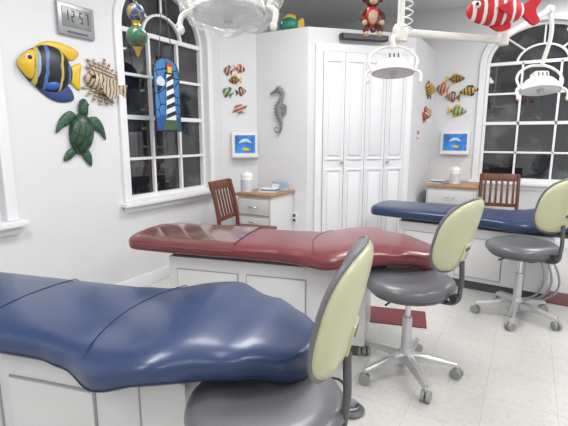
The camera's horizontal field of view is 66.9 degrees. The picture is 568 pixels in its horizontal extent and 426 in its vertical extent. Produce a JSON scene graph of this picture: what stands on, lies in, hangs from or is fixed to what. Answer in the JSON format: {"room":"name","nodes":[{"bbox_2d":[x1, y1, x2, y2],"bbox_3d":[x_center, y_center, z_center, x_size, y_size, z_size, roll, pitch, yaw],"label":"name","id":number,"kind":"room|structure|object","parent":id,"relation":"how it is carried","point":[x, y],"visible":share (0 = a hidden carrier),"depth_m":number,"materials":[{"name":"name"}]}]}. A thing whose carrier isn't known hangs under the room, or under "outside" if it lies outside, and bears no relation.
{"room":"dental clinic","nodes":[
{"label":"dental clinic","id":0,"kind":"room"},
{"bbox_2d":[0,0,310,283],"bbox_3d":[-1.711,-0.599,2.680,0.140,2.750,8.290,6,11,29],"label":"wall","id":1,"kind":"structure","parent":0,"point":[79,228],"depth_m":3.02,"materials":[{"name":"paint"}]},
{"bbox_2d":[0,50,18,221],"bbox_3d":[-1.948,-0.771,2.056,0.021,1.825,1.130,6,11,29],"label":"window frame","id":2,"kind":"structure","parent":1,"relation":"attached to","point":[6,163],"depth_m":2.60,"materials":[{"name":"white wood"}]},
{"bbox_2d":[0,227,19,236],"bbox_3d":[-1.948,0.191,2.226,0.020,0.050,1.130,6,11,29],"label":"apron","id":3,"kind":"object","parent":1,"relation":"attached to","point":[8,232],"visible":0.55,"depth_m":2.65,"materials":[{"name":"white wood"}]},
{"bbox_2d":[0,219,28,230],"bbox_3d":[-1.936,0.148,2.212,0.100,0.035,1.200,6,11,29],"label":"sill","id":4,"kind":"structure","parent":1,"relation":"attached to","point":[17,223],"depth_m":2.62,"materials":[{"name":"white wood"}]},
{"bbox_2d":[17,41,80,101],"bbox_3d":[-1.496,-0.922,2.795,0.060,0.386,0.446,5,11,27],"label":"wall sculpture","id":5,"kind":"object","parent":1,"relation":"attached to","point":[46,65],"visible":1,"depth_m":2.78,"materials":[{"name":"multicoloured paint"}]},
{"bbox_2d":[55,0,94,40],"bbox_3d":[-1.411,-1.301,2.914,0.034,0.205,0.270,6,11,29],"label":"wall clock","id":6,"kind":"object","parent":1,"relation":"attached to","point":[73,20],"visible":1,"depth_m":2.89,"materials":[{"name":"silver metal"}]},
{"bbox_2d":[56,99,105,165],"bbox_3d":[-1.398,-0.562,3.018,0.062,0.473,0.391,6,11,29],"label":"wall sculpture","id":7,"kind":"object","parent":1,"relation":"attached to","point":[82,127],"visible":1,"depth_m":2.98,"materials":[{"name":"green ceramic"}]},
{"bbox_2d":[82,58,127,105],"bbox_3d":[-1.290,-0.959,3.149,0.057,0.336,0.396,6,11,29],"label":"wall sculpture","id":8,"kind":"object","parent":1,"relation":"attached to","point":[101,81],"visible":1,"depth_m":3.11,"materials":[{"name":"beige paint"}]},
{"bbox_2d":[116,266,169,286],"bbox_3d":[-2.158,0.870,1.976,0.016,0.100,6.200,6,11,29],"label":"baseboard","id":9,"kind":"structure","parent":1,"relation":"attached to","point":[154,276],"depth_m":3.69,"materials":[{"name":"white wood"}]},
{"bbox_2d":[121,0,200,194],"bbox_3d":[-1.067,-1.044,3.789,0.001,1.750,0.990,6,11,29],"label":"glass","id":10,"kind":"object","parent":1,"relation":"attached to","point":[166,143],"visible":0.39,"depth_m":3.76,"materials":[{"name":"glass"}]},
{"bbox_2d":[112,0,214,202],"bbox_3d":[-0.983,-1.067,3.736,0.021,1.825,1.130,6,11,29],"label":"window frame","id":11,"kind":"structure","parent":1,"relation":"attached to","point":[118,4],"depth_m":3.37,"materials":[{"name":"white wood"}]},
{"bbox_2d":[122,0,205,199],"bbox_3d":[-1.054,-1.042,3.782,0.050,1.758,0.996,6,11,29],"label":"window","id":12,"kind":"structure","parent":1,"relation":"in","point":[179,3],"depth_m":3.93,"materials":[{"name":"white wood"}]},
{"bbox_2d":[159,0,161,14],"bbox_3d":[-1.050,-1.783,3.649,0.022,0.231,0.019,6,11,29],"label":"spoke","id":13,"kind":"object","parent":12,"relation":"attached to","point":[160,2],"visible":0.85,"depth_m":3.65,"materials":[{"name":"white"}]},
{"bbox_2d":[141,14,181,41],"bbox_3d":[-1.050,-1.591,3.683,0.028,0.195,0.465,6,11,29],"label":"bar","id":14,"kind":"object","parent":12,"relation":"on","point":[145,20],"visible":0.84,"depth_m":3.69,"materials":[{"name":"white"}]},
{"bbox_2d":[125,194,211,213],"bbox_3d":[-0.983,-0.105,3.906,0.020,0.050,1.130,6,11,29],"label":"apron","id":15,"kind":"object","parent":1,"relation":"attached to","point":[189,199],"visible":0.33,"depth_m":3.78,"materials":[{"name":"white wood"}]},
{"bbox_2d":[121,189,219,207],"bbox_3d":[-0.971,-0.148,3.892,0.100,0.035,1.200,6,11,29],"label":"sill","id":16,"kind":"structure","parent":1,"relation":"attached to","point":[207,191],"depth_m":3.71,"materials":[{"name":"white wood"}]},
{"bbox_2d":[219,26,435,230],"bbox_3d":[0.603,-0.759,4.939,1.670,2.280,2.090,6,11,29],"label":"wall","id":17,"kind":"structure","parent":0,"point":[285,59],"depth_m":4.38,"materials":[{"name":"white paint"}]},
{"bbox_2d":[223,65,232,75],"bbox_3d":[-0.561,-1.431,4.318,0.095,0.110,0.026,15,5,-18],"label":"fish ornament","id":18,"kind":"object","parent":17,"relation":"attached to","point":[227,70],"depth_m":4.31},
{"bbox_2d":[223,87,232,97],"bbox_3d":[-0.570,-1.222,4.351,0.112,0.122,0.029,33,0,-18],"label":"fish ornament","id":19,"kind":"object","parent":17,"relation":"attached to","point":[226,91],"depth_m":4.35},
{"bbox_2d":[229,74,241,85],"bbox_3d":[-0.491,-1.347,4.349,0.134,0.110,0.034,-9,12,-14],"label":"fish ornament","id":20,"kind":"object","parent":17,"relation":"attached to","point":[234,79],"depth_m":4.34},
{"bbox_2d":[234,64,244,73],"bbox_3d":[-0.446,-1.458,4.343,0.123,0.098,0.031,3,9,-16],"label":"fish ornament","id":21,"kind":"object","parent":17,"relation":"attached to","point":[239,68],"depth_m":4.34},
{"bbox_2d":[232,104,246,115],"bbox_3d":[-0.456,-1.067,4.410,0.171,0.112,0.029,-24,15,-11],"label":"fish ornament","id":22,"kind":"object","parent":17,"relation":"attached to","point":[239,107],"depth_m":4.41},
{"bbox_2d":[235,87,245,95],"bbox_3d":[-0.437,-1.240,4.385,0.112,0.098,0.029,-14,13,-13],"label":"fish ornament","id":23,"kind":"object","parent":17,"relation":"attached to","point":[241,91],"depth_m":4.38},
{"bbox_2d":[231,132,257,157],"bbox_3d":[-0.407,-0.705,4.456,0.270,0.260,0.083,-3,10,-15],"label":"picture","id":24,"kind":"object","parent":17,"relation":"attached to","point":[243,144],"visible":1,"depth_m":4.43,"materials":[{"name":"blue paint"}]},
{"bbox_2d":[270,85,286,132],"bbox_3d":[-0.060,-1.040,4.314,0.190,0.470,0.054,6,11,29],"label":"wall sculpture","id":25,"kind":"object","parent":17,"relation":"attached to","point":[280,108],"visible":1,"depth_m":4.29,"materials":[{"name":"grey paint"}]},
{"bbox_2d":[279,14,304,29],"bbox_3d":[0.077,-1.902,4.322,0.260,0.185,0.094,2,10,9],"label":"fish","id":26,"kind":"object","parent":17,"relation":"on","point":[289,21],"visible":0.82,"depth_m":4.30},
{"bbox_2d":[293,212,296,222],"bbox_3d":[0.105,0.049,4.444,0.070,0.115,0.011,6,11,29],"label":"wall outlet","id":27,"kind":"object","parent":17,"relation":"attached to","point":[294,213],"depth_m":4.44,"materials":[{"name":"white plastic"}]},
{"bbox_2d":[313,50,323,231],"bbox_3d":[0.340,-0.563,4.286,0.075,2.120,0.024,-3,10,-15],"label":"door frame","id":28,"kind":"structure","parent":17,"relation":"attached to","point":[319,54],"depth_m":4.25,"materials":[{"name":"white wood"}]},
{"bbox_2d":[323,169,341,231],"bbox_3d":[0.494,-0.044,4.393,0.181,0.806,0.011,-3,10,-15],"label":"trim","id":29,"kind":"structure","parent":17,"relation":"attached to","point":[325,170],"depth_m":4.36,"materials":[{"name":"white wood"}]},
{"bbox_2d":[325,59,343,159],"bbox_3d":[0.494,-1.004,4.224,0.181,0.956,0.011,-3,10,-15],"label":"trim","id":30,"kind":"structure","parent":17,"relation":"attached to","point":[327,60],"depth_m":4.21,"materials":[{"name":"white wood"}]},
{"bbox_2d":[344,169,361,228],"bbox_3d":[0.711,-0.054,4.453,0.181,0.806,0.011,-3,10,-15],"label":"trim","id":31,"kind":"structure","parent":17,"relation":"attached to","point":[345,169],"depth_m":4.43,"materials":[{"name":"white wood"}]},
{"bbox_2d":[346,60,364,159],"bbox_3d":[0.711,-1.014,4.283,0.181,0.956,0.011,-3,10,-15],"label":"trim","id":32,"kind":"structure","parent":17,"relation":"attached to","point":[348,60],"depth_m":4.28,"materials":[{"name":"white wood"}]},
{"bbox_2d":[339,32,388,42],"bbox_3d":[0.773,-1.700,4.173,0.500,0.055,0.088,-3,10,-15],"label":"bar","id":33,"kind":"object","parent":17,"relation":"attached to","point":[342,36],"depth_m":4.13,"materials":[{"name":"grey metal"}]},
{"bbox_2d":[316,42,414,55],"bbox_3d":[0.812,-1.610,4.234,1.055,0.075,0.026,-3,10,-15],"label":"door frame","id":34,"kind":"structure","parent":17,"relation":"in","point":[334,47],"depth_m":4.19,"materials":[{"name":"white"}]},
{"bbox_2d":[321,51,345,231],"bbox_3d":[0.488,-0.549,4.324,0.219,2.040,0.030,-3,10,-15],"label":"leaf","id":35,"kind":"object","parent":34,"relation":"attached to","point":[326,164],"visible":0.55,"depth_m":4.28,"materials":[{"name":"white wood"}]},
{"bbox_2d":[326,173,338,230],"bbox_3d":[0.494,-0.044,4.395,0.125,0.720,0.016,-3,10,-15],"label":"panel","id":36,"kind":"object","parent":35,"relation":"attached to","point":[333,178],"visible":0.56,"depth_m":4.37,"materials":[{"name":"white wood"}]},
{"bbox_2d":[327,64,340,155],"bbox_3d":[0.494,-1.004,4.226,0.125,0.870,0.016,-3,10,-15],"label":"panel","id":37,"kind":"object","parent":35,"relation":"attached to","point":[334,94],"visible":1,"depth_m":4.21,"materials":[{"name":"white wood"}]},
{"bbox_2d":[342,52,366,228],"bbox_3d":[0.705,-0.560,4.383,0.219,2.040,0.030,-3,10,-15],"label":"leaf","id":38,"kind":"object","parent":34,"relation":"attached to","point":[357,163],"visible":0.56,"depth_m":4.34,"materials":[{"name":"white wood"}]},
{"bbox_2d":[346,173,358,227],"bbox_3d":[0.710,-0.054,4.454,0.125,0.720,0.016,-3,10,-15],"label":"panel","id":39,"kind":"object","parent":38,"relation":"attached to","point":[353,178],"visible":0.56,"depth_m":4.43,"materials":[{"name":"white wood"}]},
{"bbox_2d":[348,65,362,154],"bbox_3d":[0.710,-1.014,4.285,0.125,0.870,0.016,-3,10,-15],"label":"panel","id":40,"kind":"object","parent":38,"relation":"attached to","point":[355,71],"visible":1,"depth_m":4.27,"materials":[{"name":"white wood"}]},
{"bbox_2d":[361,54,386,228],"bbox_3d":[0.922,-0.570,4.443,0.219,2.040,0.030,-3,10,-15],"label":"leaf","id":41,"kind":"object","parent":34,"relation":"attached to","point":[367,163],"visible":0.36,"depth_m":4.41,"materials":[{"name":"white wood"}]},
{"bbox_2d":[366,172,378,227],"bbox_3d":[0.927,-0.065,4.513,0.125,0.720,0.016,-3,10,-15],"label":"panel","id":42,"kind":"object","parent":41,"relation":"attached to","point":[373,178],"visible":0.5,"depth_m":4.49,"materials":[{"name":"white wood"}]},
{"bbox_2d":[369,66,382,154],"bbox_3d":[0.927,-1.025,4.344,0.125,0.870,0.016,-3,10,-15],"label":"panel","id":43,"kind":"object","parent":41,"relation":"attached to","point":[376,83],"visible":0.76,"depth_m":4.34,"materials":[{"name":"white wood"}]},
{"bbox_2d":[381,55,407,232],"bbox_3d":[1.139,-0.581,4.502,0.219,2.040,0.030,-3,10,-15],"label":"leaf","id":44,"kind":"object","parent":34,"relation":"attached to","point":[393,163],"visible":0.31,"depth_m":4.48,"materials":[{"name":"white wood"}]},
{"bbox_2d":[385,172,398,232],"bbox_3d":[1.144,-0.075,4.572,0.125,0.720,0.016,-3,10,-15],"label":"panel","id":45,"kind":"object","parent":44,"relation":"attached to","point":[392,177],"visible":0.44,"depth_m":4.54,"materials":[{"name":"white wood"}]},
{"bbox_2d":[388,78,402,154],"bbox_3d":[1.144,-1.035,4.403,0.125,0.870,0.016,-3,10,-15],"label":"panel","id":46,"kind":"object","parent":44,"relation":"attached to","point":[396,84],"visible":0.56,"depth_m":4.40,"materials":[{"name":"white wood"}]},
{"bbox_2d":[364,168,381,227],"bbox_3d":[0.928,-0.065,4.512,0.181,0.806,0.011,-3,10,-15],"label":"trim","id":47,"kind":"structure","parent":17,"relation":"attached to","point":[380,169],"depth_m":4.48,"materials":[{"name":"white wood"}]},
{"bbox_2d":[366,62,384,158],"bbox_3d":[0.928,-1.025,4.343,0.181,0.956,0.011,-3,10,-15],"label":"trim","id":48,"kind":"structure","parent":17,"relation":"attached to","point":[370,62],"depth_m":4.35,"materials":[{"name":"white wood"}]},
{"bbox_2d":[383,168,400,232],"bbox_3d":[1.144,-0.075,4.571,0.181,0.806,0.011,-3,10,-15],"label":"trim","id":49,"kind":"structure","parent":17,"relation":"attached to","point":[385,168],"depth_m":4.54,"materials":[{"name":"white wood"}]},
{"bbox_2d":[386,77,405,158],"bbox_3d":[1.144,-1.035,4.402,0.181,0.956,0.011,-3,10,-15],"label":"trim","id":50,"kind":"structure","parent":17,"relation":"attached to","point":[405,77],"depth_m":4.42,"materials":[{"name":"white wood"}]},
{"bbox_2d":[400,56,413,219],"bbox_3d":[1.284,-0.608,4.544,0.075,2.120,0.024,-3,10,-15],"label":"door frame","id":51,"kind":"structure","parent":17,"relation":"attached to","point":[409,81],"depth_m":4.49,"materials":[{"name":"white wood"}]},
{"bbox_2d":[416,129,418,140],"bbox_3d":[1.484,-0.862,4.770,0.008,0.130,0.100,6,11,29],"label":"safety sign","id":52,"kind":"object","parent":17,"relation":"attached to","point":[417,134],"visible":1,"depth_m":4.75,"materials":[{"name":"white paint"}]},
{"bbox_2d":[144,249,567,425],"bbox_3d":[0.948,1.065,1.446,6.270,0.100,8.590,6,11,29],"label":"floor","id":53,"kind":"structure","parent":0,"point":[518,377],"depth_m":2.35,"materials":[{"name":"tile"}]},
{"bbox_2d":[0,272,313,425],"bbox_3d":[-0.753,0.619,1.690,1.829,0.695,0.750,4,11,21],"label":"exam table","id":54,"kind":"object","parent":53,"relation":"on","point":[73,352],"visible":0.91,"depth_m":1.37,"materials":[{"name":"blue leather"}]},
{"bbox_2d":[208,178,276,228],"bbox_3d":[-0.362,0.144,3.880,0.492,0.873,0.403,4,11,19],"label":"wooden chair","id":55,"kind":"object","parent":53,"relation":"on","point":[221,184],"visible":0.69,"depth_m":3.92,"materials":[{"name":"brown wood"}]},
{"bbox_2d":[235,188,294,229],"bbox_3d":[-0.193,0.139,4.339,0.410,0.720,0.503,6,11,29],"label":"base cabinet","id":56,"kind":"object","parent":53,"relation":"on","point":[254,207],"visible":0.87,"depth_m":4.15,"materials":[{"name":"white laminate"}]},
{"bbox_2d":[235,188,294,197],"bbox_3d":[-0.183,-0.204,4.296,0.410,0.030,0.465,6,11,29],"label":"countertop","id":57,"kind":"structure","parent":56,"relation":"on","point":[255,192],"depth_m":4.13,"materials":[{"name":"brown wood"}]},
{"bbox_2d":[240,171,252,191],"bbox_3d":[-0.367,-0.307,4.205,0.120,0.200,0.120,6,11,29],"label":"wipes canister","id":58,"kind":"object","parent":57,"relation":"on","point":[246,178],"visible":1,"depth_m":4.16,"materials":[{"name":"white plastic"}]},
{"bbox_2d":[259,187,279,192],"bbox_3d":[-0.139,-0.223,4.183,0.182,0.039,0.143,3,11,18],"label":"stack","id":59,"kind":"object","parent":57,"relation":"on","point":[263,189],"visible":1,"depth_m":4.14,"materials":[{"name":"white paper"}]},
{"bbox_2d":[271,181,288,190],"bbox_3d":[-0.055,-0.276,4.370,0.200,0.081,0.080,6,11,29],"label":"brochure holder","id":60,"kind":"object","parent":57,"relation":"on","point":[282,186],"visible":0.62,"depth_m":4.35,"materials":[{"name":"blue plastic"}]},
{"bbox_2d":[184,235,373,425],"bbox_3d":[-0.042,0.540,1.254,0.574,1.001,0.546,3,10,16],"label":"stool","id":61,"kind":"object","parent":53,"relation":"on","point":[316,399],"visible":0.98,"depth_m":1.12,"materials":[{"name":"grey leather"}]},
{"bbox_2d":[184,375,344,425],"bbox_3d":[-0.050,0.544,1.227,0.456,0.068,0.474,3,10,16],"label":"seat cushion","id":62,"kind":"object","parent":61,"relation":"on","point":[302,402],"depth_m":1.18,"materials":[{"name":"grey leather"}]},
{"bbox_2d":[308,238,363,348],"bbox_3d":[0.150,0.240,1.113,0.114,0.350,0.352,3,10,16],"label":"cushion","id":63,"kind":"object","parent":61,"relation":"on","point":[336,324],"depth_m":0.96,"materials":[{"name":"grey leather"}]},
{"bbox_2d":[129,223,433,355],"bbox_3d":[-0.026,0.429,2.766,1.910,0.695,0.751,4,11,21],"label":"exam table","id":64,"kind":"object","parent":53,"relation":"on","point":[298,268],"visible":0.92,"depth_m":2.52,"materials":[{"name":"red leather"}]},
{"bbox_2d":[331,377,364,419],"bbox_3d":[0.255,0.859,2.198,0.130,0.044,0.568,-2,10,-13],"label":"foot pedal","id":65,"kind":"object","parent":53,"relation":"on","point":[357,410],"visible":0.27,"depth_m":1.96,"materials":[{"name":"grey metal"}]},
{"bbox_2d":[370,306,426,328],"bbox_3d":[0.791,0.730,3.034,0.400,0.008,0.280,3,10,16],"label":"floor mat","id":66,"kind":"object","parent":53,"relation":"on","point":[383,315],"visible":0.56,"depth_m":3.02,"materials":[{"name":"red"}]},
{"bbox_2d":[358,197,483,403],"bbox_3d":[0.688,0.379,2.227,0.558,0.981,0.568,2,10,12],"label":"stool","id":67,"kind":"object","parent":53,"relation":"on","point":[454,235],"visible":0.99,"depth_m":2.07,"materials":[{"name":"grey leather"}]},
{"bbox_2d":[366,266,456,302],"bbox_3d":[0.651,0.357,2.232,0.456,0.068,0.474,9,14,43],"label":"seat cushion","id":68,"kind":"object","parent":67,"relation":"on","point":[393,284],"depth_m":2.11,"materials":[{"name":"grey leather"}]},
{"bbox_2d":[425,180,478,204],"bbox_3d":[1.995,0.007,5.086,0.550,0.720,0.678,6,11,29],"label":"base cabinet","id":69,"kind":"object","parent":53,"relation":"on","point":[447,194],"visible":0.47,"depth_m":4.80,"materials":[{"name":"white laminate"}]},
{"bbox_2d":[425,180,478,189],"bbox_3d":[2.004,-0.336,5.043,0.550,0.030,0.640,6,11,29],"label":"countertop","id":70,"kind":"structure","parent":69,"relation":"on","point":[463,184],"depth_m":4.83,"materials":[{"name":"brown wood"}]},
{"bbox_2d":[428,179,446,183],"bbox_3d":[1.788,-0.366,4.998,0.185,0.039,0.148,9,13,40],"label":"stack","id":71,"kind":"object","parent":70,"relation":"on","point":[435,181],"visible":1,"depth_m":4.95,"materials":[{"name":"white paper"}]},
{"bbox_2d":[449,166,460,183],"bbox_3d":[1.959,-0.433,4.923,0.120,0.200,0.120,6,11,29],"label":"wipes canister","id":72,"kind":"object","parent":70,"relation":"on","point":[455,172],"visible":1,"depth_m":4.88,"materials":[{"name":"white plastic"}]},
{"bbox_2d":[371,200,567,298],"bbox_3d":[1.629,0.276,3.633,1.829,0.695,0.750,6,11,29],"label":"exam table","id":73,"kind":"object","parent":53,"relation":"on","point":[484,272],"visible":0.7,"depth_m":3.46,"materials":[{"name":"blue leather"}]},
{"bbox_2d":[498,263,560,299],"bbox_3d":[1.886,0.432,3.291,0.110,0.505,0.432,-8,12,-37],"label":"hoses","id":74,"kind":"object","parent":73,"relation":"attached to","point":[542,264],"visible":0.57,"depth_m":3.17,"materials":[{"name":"grey plastic"}]},
{"bbox_2d":[478,173,520,209],"bbox_3d":[2.243,0.035,4.521,0.399,0.864,0.487,5,11,24],"label":"wooden chair","id":75,"kind":"object","parent":53,"relation":"on","point":[485,177],"visible":0.58,"depth_m":4.63,"materials":[{"name":"brown wood"}]},
{"bbox_2d":[470,178,567,331],"bbox_3d":[1.661,0.239,2.939,0.553,1.009,0.592,-5,11,-25],"label":"stool","id":76,"kind":"object","parent":53,"relation":"on","point":[550,214],"visible":1,"depth_m":2.80,"materials":[{"name":"silver metal"}]},
{"bbox_2d":[485,236,558,259],"bbox_3d":[1.634,0.230,2.952,0.474,0.068,0.456,-5,11,-25],"label":"seat cushion","id":77,"kind":"object","parent":76,"relation":"on","point":[506,247],"depth_m":2.83,"materials":[{"name":"grey leather"}]},
{"bbox_2d":[542,291,567,306],"bbox_3d":[2.092,0.662,3.418,0.500,0.008,0.300,7,12,34],"label":"floor mat","id":78,"kind":"object","parent":53,"relation":"on","point":[559,298],"visible":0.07,"depth_m":3.35,"materials":[{"name":"red"}]},
{"bbox_2d":[263,0,474,26],"bbox_3d":[0.948,-1.742,0.951,6.270,0.100,8.590,6,11,29],"label":"ceiling","id":79,"kind":"structure","parent":0,"point":[315,13],"depth_m":5.05,"materials":[{"name":"white paint"}]},
{"bbox_2d":[126,0,147,56],"bbox_3d":[-0.615,-1.231,1.711,0.088,1.170,0.088,6,11,29],"label":"ornament","id":80,"kind":"object","parent":79,"relation":"hanging from","point":[136,35],"visible":1,"depth_m":1.77,"materials":[{"name":"multicoloured"}]},
{"bbox_2d":[153,0,180,131],"bbox_3d":[-0.948,-1.391,3.438,0.023,1.453,0.291,6,11,29],"label":"suncatcher","id":81,"kind":"object","parent":79,"relation":"hanging from","point":[166,82],"visible":1,"depth_m":3.49,"materials":[{"name":"blue glass"}]},
{"bbox_2d":[177,0,278,34],"bbox_3d":[-0.447,-1.107,1.139,0.896,1.216,0.220,1,10,4],"label":"light","id":82,"kind":"object","parent":79,"relation":"hanging from","point":[231,14],"visible":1,"depth_m":1.20,"materials":[{"name":"white plastic"}]},
{"bbox_2d":[359,0,385,35],"bbox_3d":[0.464,-1.414,2.204,0.139,0.981,0.138,0,10,-1],"label":"monkey","id":83,"kind":"object","parent":79,"relation":"hanging from","point":[372,14],"visible":1,"depth_m":2.24},
{"bbox_2d":[365,0,567,99],"bbox_3d":[1.022,-1.271,2.289,1.267,1.291,0.256,-3,10,-14],"label":"light","id":84,"kind":"object","parent":79,"relation":"hanging from","point":[393,66],"visible":1,"depth_m":2.31,"materials":[{"name":"white plastic"}]},
{"bbox_2d":[466,0,540,31],"bbox_3d":[1.143,-1.424,2.180,0.380,0.952,0.132,0,10,1],"label":"fish","id":85,"kind":"object","parent":79,"relation":"hanging from","point":[499,15],"visible":1,"depth_m":2.22},
{"bbox_2d":[423,106,431,121],"bbox_3d":[1.678,-1.152,4.998,0.066,0.183,0.291,6,29,29],"label":"fish ornament","id":86,"kind":"object","parent":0,"point":[427,113],"depth_m":4.96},
{"bbox_2d":[426,81,434,99],"bbox_3d":[1.723,-1.441,5.019,0.075,0.207,0.336,6,0,29],"label":"fish ornament","id":87,"kind":"object","parent":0,"point":[430,89],"depth_m":4.94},
{"bbox_2d":[318,0,567,240],"bbox_3d":[3.023,-0.975,4.811,5.970,2.750,0.140,6,11,29],"label":"wall","id":88,"kind":"structure","parent":0,"point":[463,58],"depth_m":5.18,"materials":[{"name":"paint"}]},
{"bbox_2d":[436,82,449,95],"bbox_3d":[1.927,-1.512,5.237,0.157,0.171,0.038,18,17,26],"label":"fish ornament","id":89,"kind":"object","parent":88,"relation":"attached to","point":[441,88],"depth_m":5.23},
{"bbox_2d":[445,91,460,102],"bbox_3d":[2.033,-1.403,5.192,0.183,0.136,0.043,6,11,29],"label":"fish ornament","id":90,"kind":"object","parent":88,"relation":"attached to","point":[451,96],"visible":1,"depth_m":5.19,"materials":[{"name":"brown wood"}]},
{"bbox_2d":[445,73,464,83],"bbox_3d":[2.045,-1.609,5.144,0.224,0.134,0.052,6,11,29],"label":"fish ornament","id":91,"kind":"object","parent":88,"relation":"attached to","point":[455,78],"visible":1,"depth_m":5.13,"materials":[{"name":"gold metal"}]},
{"bbox_2d":[440,131,470,154],"bbox_3d":[2.085,-0.853,5.241,0.330,0.280,0.083,6,11,29],"label":"picture","id":92,"kind":"object","parent":88,"relation":"attached to","point":[452,142],"visible":1,"depth_m":5.21,"materials":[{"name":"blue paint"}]},
{"bbox_2d":[446,104,465,117],"bbox_3d":[2.078,-1.232,5.191,0.228,0.155,0.052,6,11,29],"label":"fish ornament","id":93,"kind":"object","parent":88,"relation":"attached to","point":[457,110],"visible":1,"depth_m":5.18,"materials":[{"name":"ceramic"}]},
{"bbox_2d":[459,85,478,95],"bbox_3d":[2.198,-1.447,5.081,0.250,0.130,0.057,6,11,29],"label":"fish ornament","id":94,"kind":"object","parent":88,"relation":"attached to","point":[469,90],"visible":1,"depth_m":5.08,"materials":[{"name":"yellow paint"}]},
{"bbox_2d":[468,180,553,186],"bbox_3d":[2.824,-0.331,4.928,1.320,0.035,0.100,6,11,29],"label":"sill","id":95,"kind":"structure","parent":88,"relation":"attached to","point":[488,182],"depth_m":4.93,"materials":[{"name":"white"}]},
{"bbox_2d":[482,184,547,190],"bbox_3d":[2.831,-0.289,4.948,1.250,0.050,0.020,6,11,29],"label":"apron","id":96,"kind":"object","parent":88,"relation":"attached to","point":[538,188],"visible":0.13,"depth_m":4.97,"materials":[{"name":"white wood"}]},
{"bbox_2d":[472,12,567,179],"bbox_3d":[2.831,-1.251,4.778,1.250,1.825,0.021,6,11,29],"label":"window frame","id":97,"kind":"structure","parent":88,"relation":"attached to","point":[556,15],"depth_m":5.04,"materials":[{"name":"white wood"}]},
{"bbox_2d":[478,20,567,182],"bbox_3d":[2.871,-1.230,4.854,1.116,1.758,0.050,6,11,29],"label":"window","id":98,"kind":"structure","parent":88,"relation":"in","point":[561,22],"depth_m":4.94,"materials":[{"name":"white wood"}]},
{"bbox_2d":[509,38,524,49],"bbox_3d":[2.630,-1.911,4.868,0.231,0.181,0.019,6,11,29],"label":"spoke","id":99,"kind":"object","parent":98,"relation":"attached to","point":[510,40],"visible":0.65,"depth_m":4.86,"materials":[{"name":"white"}]},
{"bbox_2d":[517,42,567,60],"bbox_3d":[2.869,-1.780,4.753,0.521,0.195,0.028,6,11,29],"label":"bar","id":100,"kind":"object","parent":98,"relation":"on","point":[544,43],"visible":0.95,"depth_m":4.74,"materials":[{"name":"white"}]},
{"bbox_2d":[544,24,546,41],"bbox_3d":[2.869,-1.971,4.719,0.019,0.231,0.022,6,11,29],"label":"spoke","id":101,"kind":"object","parent":98,"relation":"attached to","point":[545,24],"visible":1,"depth_m":4.71,"materials":[{"name":"white"}]},
{"bbox_2d":[482,24,567,179],"bbox_3d":[2.879,-1.234,4.866,1.110,1.750,0.001,6,11,29],"label":"glass","id":102,"kind":"object","parent":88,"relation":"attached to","point":[500,108],"visible":0.6,"depth_m":4.93,"materials":[{"name":"glass"}]},
{"bbox_2d":[555,240,567,249],"bbox_3d":[3.712,0.413,4.569,4.300,0.100,0.016,6,11,29],"label":"baseboard","id":103,"kind":"structure","parent":88,"relation":"attached to","point":[557,242],"depth_m":4.86,"materials":[{"name":"white"}]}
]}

